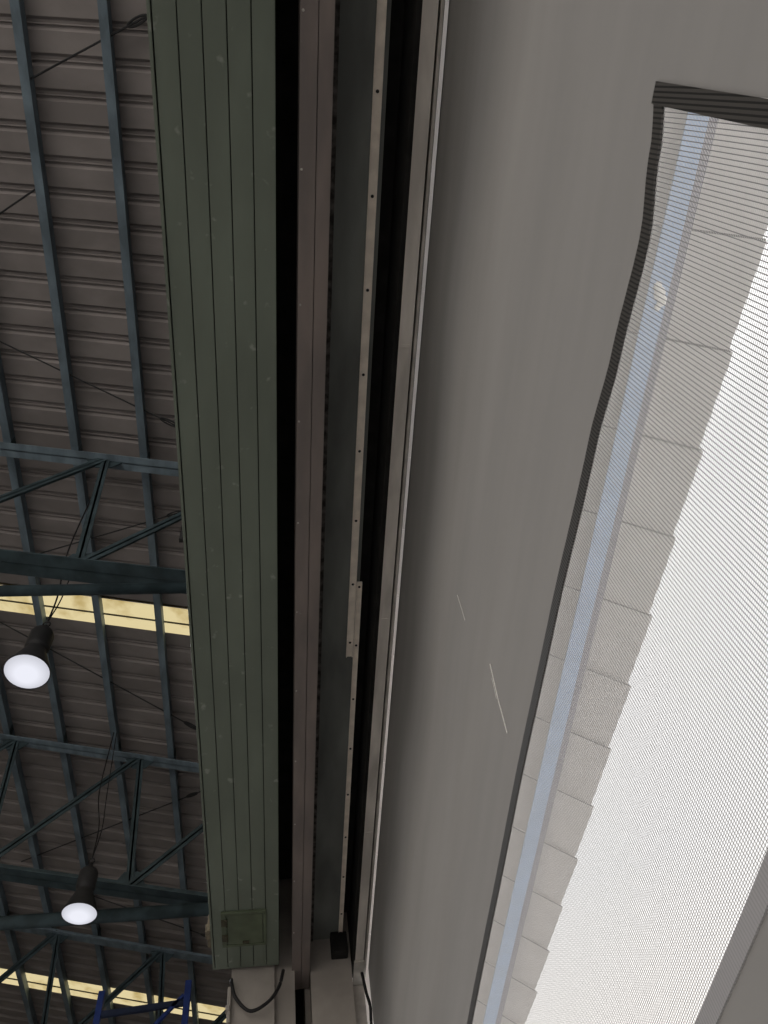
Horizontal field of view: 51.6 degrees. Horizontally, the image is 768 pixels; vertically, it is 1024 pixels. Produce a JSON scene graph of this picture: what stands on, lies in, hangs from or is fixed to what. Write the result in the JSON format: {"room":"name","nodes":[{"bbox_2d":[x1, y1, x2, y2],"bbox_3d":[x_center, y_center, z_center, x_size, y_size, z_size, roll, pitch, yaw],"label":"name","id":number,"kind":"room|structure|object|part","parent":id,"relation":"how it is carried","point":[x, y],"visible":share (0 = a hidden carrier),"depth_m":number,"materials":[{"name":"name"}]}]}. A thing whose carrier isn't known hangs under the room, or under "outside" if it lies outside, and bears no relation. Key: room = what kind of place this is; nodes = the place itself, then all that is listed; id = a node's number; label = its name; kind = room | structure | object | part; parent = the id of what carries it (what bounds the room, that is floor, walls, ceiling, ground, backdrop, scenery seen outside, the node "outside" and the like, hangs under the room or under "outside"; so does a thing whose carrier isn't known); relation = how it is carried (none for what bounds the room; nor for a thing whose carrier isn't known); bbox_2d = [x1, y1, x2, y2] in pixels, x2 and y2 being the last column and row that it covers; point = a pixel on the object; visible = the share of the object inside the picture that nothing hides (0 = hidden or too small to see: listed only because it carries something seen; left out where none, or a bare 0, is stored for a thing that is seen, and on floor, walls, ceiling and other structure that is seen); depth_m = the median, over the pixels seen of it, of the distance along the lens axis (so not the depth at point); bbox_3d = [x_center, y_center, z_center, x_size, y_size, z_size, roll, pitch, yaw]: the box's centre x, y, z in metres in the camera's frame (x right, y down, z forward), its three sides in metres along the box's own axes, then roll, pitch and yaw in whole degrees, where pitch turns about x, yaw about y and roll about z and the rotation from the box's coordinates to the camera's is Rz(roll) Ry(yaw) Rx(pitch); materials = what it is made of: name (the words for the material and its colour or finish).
{"room":"warehouse","nodes":[
{"label":"warehouse","id":0,"kind":"room"},
{"bbox_2d":[0,0,187,608],"bbox_3d":[-12.305,-3.227,9.029,23.050,3.019,9.580,0,-61,-8],"label":"ceiling","id":1,"kind":"structure","parent":0,"point":[71,96],"depth_m":9.60,"materials":[{"name":"brown metal"}]},
{"bbox_2d":[0,583,189,635],"bbox_3d":[-12.607,1.196,11.404,23.050,2.999,0.540,0,-61,-8],"label":"window","id":2,"kind":"structure","parent":1,"relation":"attached to","point":[77,607],"depth_m":11.94,"materials":[{"name":"yellow glass"}]},
{"bbox_3d":[-6.935,1.208,12.185,11.505,2.994,0.018,0,-61,-8],"label":"frame","id":3,"kind":"part","parent":2,"relation":"part of","materials":[{"name":"black metal"}]},
{"bbox_2d":[0,983,225,1023],"bbox_3d":[-13.514,14.400,18.549,23.050,3.019,9.480,0,-61,-8],"label":"ceiling","id":4,"kind":"structure","parent":0,"point":[12,1009],"depth_m":17.25,"materials":[{"name":"brown metal"}]},
{"bbox_2d":[0,353,116,1023],"bbox_3d":[-5.396,4.749,13.711,0.103,0.200,38.000,0,-61,-8],"label":"roof beam","id":5,"kind":"structure","parent":4,"relation":"attached to","point":[6,423],"depth_m":12.47,"materials":[{"name":"blue metal"}]},
{"bbox_2d":[0,188,34,213],"bbox_3d":[-4.824,-3.289,9.335,2.146,0.484,0.022,-29,-62,8],"label":"rod","id":6,"kind":"object","parent":5,"relation":"attached to","point":[33,190],"visible":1,"depth_m":9.09,"materials":[{"name":"black metal"}]},
{"bbox_2d":[0,968,225,1022],"bbox_3d":[-13.211,10.005,16.162,23.050,2.999,0.600,0,-61,-8],"label":"window","id":7,"kind":"structure","parent":4,"relation":"attached to","point":[210,1012],"depth_m":16.79,"materials":[{"name":"yellow glass"}]},
{"bbox_3d":[-7.540,10.021,16.945,11.505,2.994,0.018,0,-61,-8],"label":"frame","id":8,"kind":"part","parent":7,"relation":"part of","materials":[{"name":"metal"}]},
{"bbox_2d":[0,610,231,1007],"bbox_3d":[-12.909,5.582,13.786,23.050,3.019,9.520,0,-61,-8],"label":"ceiling","id":9,"kind":"structure","parent":0,"point":[133,652],"depth_m":13.85,"materials":[{"name":"brown metal"}]},
{"bbox_2d":[230,878,295,1023],"bbox_3d":[-0.897,2.997,5.995,0.408,10.980,0.740,0,-61,-8],"label":"wall","id":10,"kind":"structure","parent":0,"point":[253,986],"depth_m":5.14,"materials":[{"name":"paint"}]},
{"bbox_2d":[225,987,230,1023],"bbox_3d":[-0.977,3.104,4.985,0.030,0.220,0.080,0,-61,-8],"label":"box","id":11,"kind":"object","parent":10,"relation":"attached to","point":[228,1006],"visible":0.98,"depth_m":4.95,"materials":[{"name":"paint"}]},
{"bbox_2d":[230,969,284,1012],"bbox_3d":[-0.804,3.041,5.038,0.354,0.275,0.061,0,-61,-8],"label":"cable","id":12,"kind":"object","parent":10,"relation":"attached to","point":[274,994],"visible":1,"depth_m":4.98,"materials":[{"name":"black rubber"}]},
{"bbox_2d":[276,0,298,878],"bbox_3d":[-0.918,-2.196,5.994,0.600,5.050,8.340,0,-61,-8],"label":"gap","id":13,"kind":"structure","parent":0,"point":[287,11],"depth_m":3.99,"materials":[{"name":"black"}]},
{"bbox_2d":[146,0,278,969],"bbox_3d":[-0.695,-0.759,3.563,0.427,0.747,8.130,0,-61,-8],"label":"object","id":14,"kind":"structure","parent":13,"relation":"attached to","point":[213,62],"depth_m":3.35,"materials":[{"name":"green paint"}]},
{"bbox_2d":[179,527,182,542],"bbox_3d":[-0.956,0.038,3.814,0.029,0.290,0.080,0,-61,-8],"label":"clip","id":15,"kind":"object","parent":14,"relation":"attached to","point":[181,531],"visible":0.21,"depth_m":3.71,"materials":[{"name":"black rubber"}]},
{"bbox_2d":[205,915,210,947],"bbox_3d":[-1.120,2.679,5.080,0.040,0.115,0.180,0,-61,-8],"label":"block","id":16,"kind":"object","parent":14,"relation":"attached to","point":[207,928],"visible":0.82,"depth_m":5.04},
{"bbox_3d":[-0.876,2.610,4.981,0.277,0.014,0.340,0,-61,-8],"label":"hatch frame","id":17,"kind":"part","parent":14,"relation":"part of","materials":[{"name":"paint"}]},
{"bbox_2d":[295,989,303,1023],"bbox_3d":[-0.656,3.346,6.001,0.069,10.600,0.150,0,-61,-8],"label":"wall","id":18,"kind":"structure","parent":0,"point":[299,1007],"depth_m":5.59,"materials":[{"name":"black"}]},
{"bbox_2d":[303,912,355,1023],"bbox_3d":[-1.259,14.499,12.248,0.313,10.951,26.760,0,-61,-8],"label":"wall","id":19,"kind":"structure","parent":0,"point":[331,981],"depth_m":5.24,"materials":[{"name":"paint"}]},
{"bbox_2d":[0,733,208,930],"bbox_3d":[-7.100,4.146,12.187,11.182,5.288,0.284,0,-61,-8],"label":"roof truss","id":20,"kind":"object","parent":19,"relation":"attached to","point":[182,903],"visible":0.7,"depth_m":10.93,"materials":[{"name":"blue metal"}]},
{"bbox_2d":[0,927,225,1023],"bbox_3d":[-7.406,8.594,14.601,11.182,5.268,0.284,0,-61,-8],"label":"roof truss","id":21,"kind":"object","parent":19,"relation":"attached to","point":[161,955],"visible":0.77,"depth_m":15.17,"materials":[{"name":"blue metal"}]},
{"bbox_2d":[0,880,37,1023],"bbox_3d":[-7.256,4.532,13.877,0.103,0.200,38.000,0,-61,-8],"label":"roof beam","id":22,"kind":"structure","parent":21,"relation":"on","point":[11,938],"depth_m":16.45,"materials":[{"name":"blue metal"}]},
{"bbox_2d":[0,667,76,1023],"bbox_3d":[-6.326,4.641,13.794,0.103,0.200,38.000,0,-61,-8],"label":"roof beam","id":23,"kind":"structure","parent":21,"relation":"on","point":[5,716],"depth_m":14.38,"materials":[{"name":"blue metal"}]},
{"bbox_2d":[9,0,156,1023],"bbox_3d":[-4.466,4.858,13.628,0.103,0.200,38.000,0,-61,-8],"label":"roof beam","id":24,"kind":"structure","parent":21,"relation":"on","point":[17,8],"depth_m":9.83,"materials":[{"name":"blue metal"}]},
{"bbox_2d":[3,500,89,689],"bbox_3d":[-3.596,0.643,9.104,0.434,3.715,0.434,0,-61,-8],"label":"lamp","id":25,"kind":"object","parent":24,"relation":"hanging from","point":[28,668],"visible":0.84,"depth_m":7.54,"materials":[{"name":"black metal"}]},
{"bbox_3d":[-3.675,0.520,9.498,0.184,2.891,0.100,-38,-63,13],"label":"cord","id":26,"kind":"part","parent":25,"relation":"part of","materials":[{"name":"black rubber"}]},
{"bbox_3d":[-3.726,0.491,9.476,0.179,2.890,0.133,0,-61,-8],"label":"cord","id":27,"kind":"part","parent":25,"relation":"part of","materials":[{"name":"black rubber"}]},
{"bbox_2d":[0,341,174,426],"bbox_3d":[-3.990,-1.755,10.022,4.125,1.005,0.084,21,-66,-18],"label":"rod","id":28,"kind":"object","parent":24,"relation":"attached to","point":[162,419],"visible":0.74,"depth_m":10.06,"materials":[{"name":"black metal"}]},
{"bbox_2d":[61,732,116,924],"bbox_3d":[-3.911,4.161,11.160,0.439,3.426,0.602,0,-61,-8],"label":"lamp","id":29,"kind":"object","parent":24,"relation":"hanging from","point":[81,908],"visible":1,"depth_m":9.74,"materials":[{"name":"black metal"}]},
{"bbox_3d":[-4.065,4.022,11.536,0.026,2.600,0.425,31,-70,-22],"label":"cord","id":30,"kind":"part","parent":29,"relation":"part of","materials":[{"name":"black rubber"}]},
{"bbox_3d":[-4.015,4.053,11.560,0.094,2.601,0.417,25,-68,-20],"label":"cord","id":31,"kind":"part","parent":29,"relation":"part of","materials":[{"name":"black rubber"}]},
{"bbox_2d":[0,621,195,729],"bbox_3d":[-4.278,2.628,12.388,4.435,1.021,0.084,27,-68,-20],"label":"rod","id":32,"kind":"object","parent":24,"relation":"attached to","point":[186,723],"visible":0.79,"depth_m":12.41,"materials":[{"name":"black metal"}]},
{"bbox_2d":[21,791,200,861],"bbox_3d":[-4.561,5.429,13.915,5.122,1.081,0.084,-33,-62,10],"label":"rod","id":33,"kind":"object","parent":24,"relation":"attached to","point":[193,793],"visible":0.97,"depth_m":13.94,"materials":[{"name":"black metal"}]},
{"bbox_2d":[41,510,180,553],"bbox_3d":[-4.093,0.377,11.167,4.146,0.992,0.084,-22,-61,5],"label":"rod","id":34,"kind":"object","parent":24,"relation":"attached to","point":[170,514],"visible":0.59,"depth_m":11.01,"materials":[{"name":"black metal"}]},
{"bbox_2d":[94,896,204,936],"bbox_3d":[-4.405,7.686,15.083,3.486,0.880,0.084,14,-64,-15],"label":"rod","id":35,"kind":"object","parent":24,"relation":"attached to","point":[201,934],"visible":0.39,"depth_m":15.09,"materials":[{"name":"black metal"}]},
{"bbox_2d":[97,0,198,1023],"bbox_3d":[-3.537,4.967,13.544,0.103,0.200,38.000,0,-61,-8],"label":"roof beam","id":36,"kind":"structure","parent":21,"relation":"on","point":[104,8],"depth_m":9.90,"materials":[{"name":"blue metal"}]},
{"bbox_2d":[30,14,146,79],"bbox_3d":[-2.940,-4.852,8.222,1.787,0.432,0.084,-24,-61,6],"label":"rod","id":37,"kind":"object","parent":36,"relation":"attached to","point":[130,24],"visible":0.92,"depth_m":8.16,"materials":[{"name":"black metal"}]},
{"bbox_2d":[310,0,339,941],"bbox_3d":[-0.254,-0.699,3.517,0.030,0.014,8.340,0,-61,-8],"label":"trim","id":38,"kind":"structure","parent":19,"relation":"attached to","point":[337,2],"depth_m":3.61,"materials":[{"name":"black metal"}]},
{"bbox_2d":[313,0,391,939],"bbox_3d":[-0.514,-2.161,6.086,0.225,5.921,8.440,0,-61,-8],"label":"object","id":39,"kind":"object","parent":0,"point":[357,28],"visible":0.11,"depth_m":3.66,"materials":[{"name":"brown metal"}]},
{"bbox_2d":[0,442,186,596],"bbox_3d":[-6.767,-0.467,9.577,11.182,5.498,0.284,0,-61,-8],"label":"roof truss","id":40,"kind":"object","parent":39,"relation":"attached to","point":[107,577],"visible":0.65,"depth_m":8.14,"materials":[{"name":"blue metal"}]},
{"bbox_2d":[291,0,334,989],"bbox_3d":[-0.321,-0.568,3.452,0.118,0.233,8.515,0,-61,-8],"label":"beam","id":41,"kind":"structure","parent":39,"relation":"attached to","point":[316,20],"depth_m":3.40,"materials":[{"name":"brown metal"}]},
{"bbox_2d":[330,931,347,959],"bbox_3d":[-0.308,2.961,5.438,0.114,0.155,0.083,0,-61,-8],"label":"junction box","id":42,"kind":"object","parent":39,"relation":"attached to","point":[338,943],"visible":1,"depth_m":5.39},
{"bbox_2d":[338,581,361,932],"bbox_3d":[-0.214,1.631,4.801,0.028,0.014,2.885,0,-61,-8],"label":"strip","id":43,"kind":"object","parent":39,"relation":"attached to","point":[359,584],"visible":1,"depth_m":4.65,"materials":[{"name":"grey metal"}]},
{"bbox_2d":[346,0,386,656],"bbox_3d":[-0.016,-1.742,2.975,0.036,0.014,5.765,0,-61,-8],"label":"strip","id":44,"kind":"object","parent":39,"relation":"attached to","point":[381,11],"visible":1,"depth_m":3.42,"materials":[{"name":"grey metal"}]},
{"bbox_2d":[344,0,404,911],"bbox_3d":[-0.377,-2.207,6.189,0.075,5.731,8.440,0,-61,-8],"label":"gap","id":45,"kind":"structure","parent":0,"point":[397,6],"depth_m":3.75,"materials":[{"name":"black"}]},
{"bbox_2d":[347,0,444,977],"bbox_3d":[-0.252,-1.909,5.927,0.100,5.600,8.700,0,-61,-8],"label":"door frame","id":46,"kind":"structure","parent":0,"point":[410,41],"depth_m":3.66,"materials":[{"name":"grey metal"}]},
{"bbox_2d":[353,0,444,985],"bbox_3d":[0.079,-0.494,3.454,0.087,0.095,8.400,0,-61,-8],"label":"rail","id":47,"kind":"object","parent":46,"relation":"attached to","point":[432,10],"visible":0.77,"depth_m":3.46,"materials":[{"name":"metal"}]},
{"bbox_2d":[361,972,372,1023],"bbox_3d":[0.028,3.752,4.244,0.050,2.592,0.123,-11,-61,-2],"label":"cord","id":48,"kind":"object","parent":47,"relation":"hanging from","point":[362,973],"visible":1,"depth_m":5.20,"materials":[{"name":"black rubber"}]},
{"bbox_2d":[368,0,767,1023],"bbox_3d":[0.360,0.342,1.837,0.031,3.685,8.300,0,-61,-8],"label":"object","id":49,"kind":"object","parent":47,"relation":"hanging from","point":[551,131],"visible":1,"depth_m":1.71,"materials":[{"name":"grey fabric"}]},
{"bbox_2d":[352,0,767,1023],"bbox_3d":[0.973,2.977,10.908,3.697,2.924,25.096,0,-61,-8],"label":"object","id":50,"kind":"object","parent":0,"point":[446,8],"visible":0.19,"depth_m":8.19,"materials":[{"name":"grey metal"}]},
{"bbox_2d":[483,112,718,1023],"bbox_3d":[2.090,2.456,9.422,0.275,0.696,23.012,1,-62,-8],"label":"beam","id":51,"kind":"structure","parent":50,"relation":"attached to","point":[684,138],"depth_m":8.10,"materials":[{"name":"metal"}]},
{"bbox_3d":[-11.351,10.520,2.270,23.220,0.200,42.000,0,-61,-8],"label":"floor","id":52,"kind":"structure","parent":0,"visible":0},
{"bbox_2d":[93,980,191,1023],"bbox_3d":[-3.313,10.053,8.793,1.460,9.680,0.100,0,-61,-8],"label":"frame","id":53,"kind":"object","parent":52,"relation":"on","point":[183,1000],"visible":1,"depth_m":12.65,"materials":[{"name":"blue metal"}]},
{"bbox_2d":[353,985,367,1023],"bbox_3d":[0.107,4.389,3.346,0.130,4.800,0.130,0,-61,-8],"label":"post","id":54,"kind":"object","parent":52,"relation":"on","point":[359,994],"visible":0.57,"depth_m":5.29,"materials":[{"name":"metal"}]}
]}

